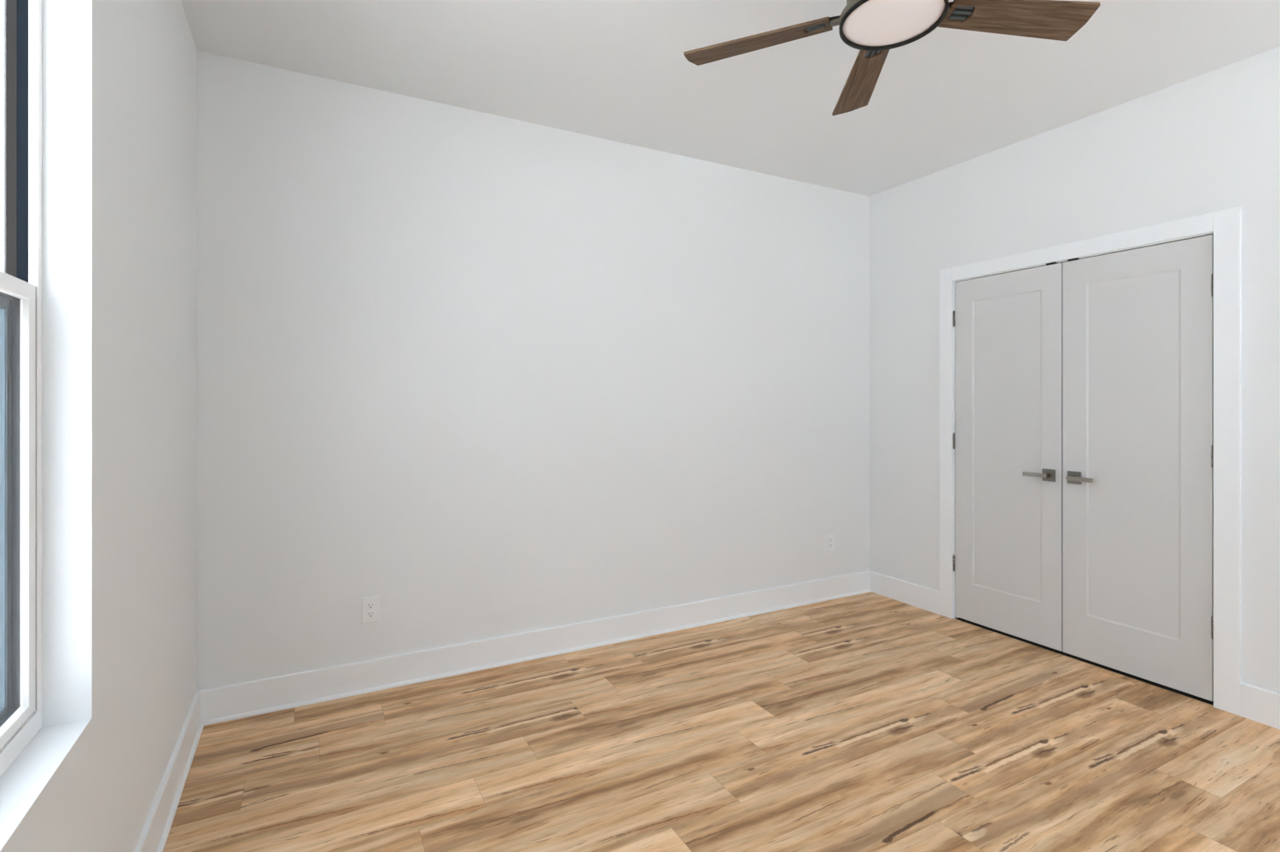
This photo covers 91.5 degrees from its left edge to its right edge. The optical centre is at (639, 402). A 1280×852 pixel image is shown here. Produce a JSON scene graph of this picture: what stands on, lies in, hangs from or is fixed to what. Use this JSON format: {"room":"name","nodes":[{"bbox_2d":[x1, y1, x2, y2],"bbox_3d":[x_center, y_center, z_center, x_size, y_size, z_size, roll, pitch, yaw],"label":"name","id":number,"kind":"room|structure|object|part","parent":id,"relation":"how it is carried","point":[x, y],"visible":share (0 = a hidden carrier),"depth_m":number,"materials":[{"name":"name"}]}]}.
{"room":"empty bedroom","nodes":[
{"label":"empty bedroom","id":0,"kind":"room"},
{"bbox_2d":[0,0,197,851],"bbox_3d":[-0.797,-0.061,0.501,0.130,2.749,4.550,0,0,-28],"label":"wall","id":1,"kind":"structure","parent":0,"point":[119,77],"depth_m":1.46,"materials":[{"name":"paint"}]},
{"bbox_2d":[0,0,41,778],"bbox_3d":[-0.993,-0.220,0.798,0.058,1.771,1.059,0,0,-28],"label":"window","id":2,"kind":"structure","parent":1,"relation":"in","point":[20,282],"depth_m":1.23,"materials":[{"name":"white plastic"}]},
{"bbox_3d":[-1.005,-0.216,0.792,0.016,0.028,1.016,0,0,-28],"label":"meeting rail","id":3,"kind":"part","parent":2,"relation":"part of","materials":[{"name":"white plastic"}]},
{"bbox_3d":[-1.011,-0.220,0.789,0.018,1.771,1.059,0,0,-28],"label":"exterior trim","id":4,"kind":"part","parent":2,"relation":"part of","materials":[{"name":"brown metal"}]},
{"bbox_3d":[-0.983,0.193,0.804,0.012,0.853,1.013,0,0,-28],"label":"sash","id":5,"kind":"part","parent":2,"relation":"part of","materials":[{"name":"white plastic"}]},
{"bbox_2d":[133,690,203,851],"bbox_3d":[-0.727,1.245,0.538,0.028,0.139,4.550,0,0,-28],"label":"baseboard","id":6,"kind":"structure","parent":1,"relation":"attached to","point":[154,836],"depth_m":2.00,"materials":[{"name":"wood"}]},
{"bbox_3d":[-0.717,1.306,0.535,0.012,0.016,4.534,0,0,-28],"label":"shoe moulding","id":7,"kind":"part","parent":6,"relation":"part of","materials":[{"name":"wood"}]},
{"bbox_2d":[197,50,869,690],"bbox_3d":[-0.132,-0.061,3.503,4.119,2.749,0.130,0,0,-28],"label":"wall","id":8,"kind":"structure","parent":0,"point":[480,375],"depth_m":3.10,"materials":[{"name":"paint"}]},
{"bbox_2d":[361,595,379,624],"bbox_3d":[-1.228,0.948,2.843,0.075,0.117,0.009,0,0,-28],"label":"wall outlet","id":9,"kind":"object","parent":8,"relation":"attached to","point":[370,606],"visible":1,"depth_m":2.84,"materials":[{"name":"white plastic"}]},
{"bbox_2d":[366,602,374,609],"bbox_3d":[-1.227,0.928,2.841,0.034,0.028,0.002,0,0,-28],"label":"receptacle","id":10,"kind":"object","parent":9,"relation":"attached to","point":[369,605],"depth_m":2.84,"materials":[{"name":"white plastic"}]},
{"bbox_2d":[366,610,374,617],"bbox_3d":[-1.227,0.967,2.841,0.034,0.028,0.002,0,0,-28],"label":"receptacle","id":11,"kind":"object","parent":9,"relation":"attached to","point":[369,613],"depth_m":2.84,"materials":[{"name":"white plastic"}]},
{"bbox_2d":[200,570,871,726],"bbox_3d":[-0.096,1.245,3.434,3.828,0.139,0.028,0,0,-28],"label":"baseboard","id":12,"kind":"structure","parent":8,"relation":"attached to","point":[226,703],"depth_m":3.09,"materials":[{"name":"wood"}]},
{"bbox_2d":[826,533,834,552],"bbox_3d":[1.276,0.940,4.172,0.075,0.117,0.009,0,0,-28],"label":"wall outlet","id":13,"kind":"object","parent":8,"relation":"attached to","point":[829,538],"visible":1,"depth_m":4.17,"materials":[{"name":"white plastic"}]},
{"bbox_2d":[162,592,1279,851],"bbox_3d":[1.283,1.364,1.605,4.839,0.100,4.810,0,0,-28],"label":"floor","id":14,"kind":"structure","parent":0,"point":[870,722],"depth_m":2.31,"materials":[{"name":"brown wood"}]},
{"bbox_2d":[180,0,1279,196],"bbox_3d":[0.965,-1.495,1.437,4.119,0.120,4.810,0,0,-28],"label":"ceiling","id":15,"kind":"structure","parent":0,"point":[619,71],"depth_m":2.66,"materials":[{"name":"paint"}]},
{"bbox_2d":[683,0,1100,116],"bbox_3d":[0.771,-1.287,1.824,1.240,0.300,1.199,0,-1,-28],"label":"ceiling fan","id":16,"kind":"object","parent":15,"relation":"hanging from","point":[874,27],"visible":1,"depth_m":1.93,"materials":[{"name":"brown wood"}]},
{"bbox_3d":[0.378,-1.171,2.028,0.467,0.008,0.139,-1,12,24],"label":"blade","id":17,"kind":"part","parent":16,"relation":"part of","materials":[{"name":"brown wood"}]},
{"bbox_3d":[0.807,-1.172,2.268,0.139,0.008,0.467,-14,-3,7],"label":"blade","id":18,"kind":"part","parent":16,"relation":"part of","materials":[{"name":"brown wood"}]},
{"bbox_2d":[842,0,945,46],"bbox_3d":[0.753,-1.144,1.861,0.284,0.008,0.284,0,-1,-28],"label":"diffuser","id":19,"kind":"object","parent":16,"relation":"attached to","point":[864,22],"depth_m":1.86,"materials":[{"name":"white glass"}]},
{"bbox_3d":[1.159,-1.182,1.915,0.467,0.008,0.139,-1,-14,-7],"label":"blade","id":20,"kind":"part","parent":16,"relation":"part of","materials":[{"name":"brown wood"}]},
{"bbox_2d":[869,46,1279,693],"bbox_3d":[2.727,-0.061,2.372,0.130,2.749,4.550,0,0,-28],"label":"wall","id":21,"kind":"structure","parent":0,"point":[1208,142],"depth_m":3.10,"materials":[{"name":"paint"}]},
{"bbox_2d":[939,267,953,619],"bbox_3d":[1.876,0.248,3.817,0.017,2.132,0.085,0,0,-28],"label":"trim","id":22,"kind":"structure","parent":21,"relation":"attached to","point":[945,275],"depth_m":3.81,"materials":[{"name":"wood"}]},
{"bbox_2d":[953,261,1062,651],"bbox_3d":[2.039,0.281,3.509,0.093,2.033,0.613,0,0,-28],"label":"door","id":23,"kind":"structure","parent":21,"relation":"in","point":[1008,434],"depth_m":3.48,"materials":[{"name":"wood"}]},
{"bbox_3d":[2.097,0.386,3.316,0.014,0.021,0.119,0,0,-28],"label":"lever","id":24,"kind":"part","parent":23,"relation":"part of","materials":[{"name":"silver metal"}]},
{"bbox_3d":[2.160,0.386,3.295,0.009,0.064,0.064,0,0,-28],"label":"handle","id":25,"kind":"part","parent":23,"relation":"part of","materials":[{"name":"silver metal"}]},
{"bbox_2d":[868,570,1279,729],"bbox_3d":[2.662,1.245,2.338,0.016,0.139,4.550,0,0,-28],"label":"baseboard","id":26,"kind":"structure","parent":21,"relation":"attached to","point":[1259,705],"depth_m":3.87,"materials":[{"name":"wood"}]},
{"bbox_2d":[952,212,1213,280],"bbox_3d":[2.186,-0.777,3.234,0.017,0.084,1.236,0,0,-28],"label":"trim","id":27,"kind":"structure","parent":21,"relation":"attached to","point":[1200,224],"depth_m":3.10,"materials":[{"name":"wood"}]},
{"bbox_2d":[953,232,1213,619],"bbox_3d":[2.251,0.283,3.268,0.130,2.063,1.263,0,0,-28],"label":"trim","id":28,"kind":"structure","parent":21,"relation":"attached to","point":[1208,234],"depth_m":3.78,"materials":[{"name":"wood"}]},
{"bbox_2d":[1062,234,1213,701],"bbox_3d":[2.330,0.281,2.960,0.093,2.033,0.618,0,0,-28],"label":"door","id":29,"kind":"structure","parent":21,"relation":"in","point":[1137,324],"depth_m":2.94,"materials":[{"name":"wood"}]},
{"bbox_3d":[2.219,0.386,3.185,0.009,0.064,0.064,0,0,-28],"label":"handle","id":30,"kind":"part","parent":29,"relation":"part of","materials":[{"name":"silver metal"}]},
{"bbox_3d":[2.200,0.386,3.120,0.014,0.021,0.119,0,0,-28],"label":"lever","id":31,"kind":"part","parent":29,"relation":"part of","materials":[{"name":"silver metal"}]},
{"bbox_2d":[1213,206,1241,715],"bbox_3d":[2.496,0.248,2.650,0.017,2.132,0.088,0,0,-28],"label":"trim","id":32,"kind":"structure","parent":21,"relation":"attached to","point":[1227,224],"depth_m":2.65,"materials":[{"name":"wood"}]}
]}

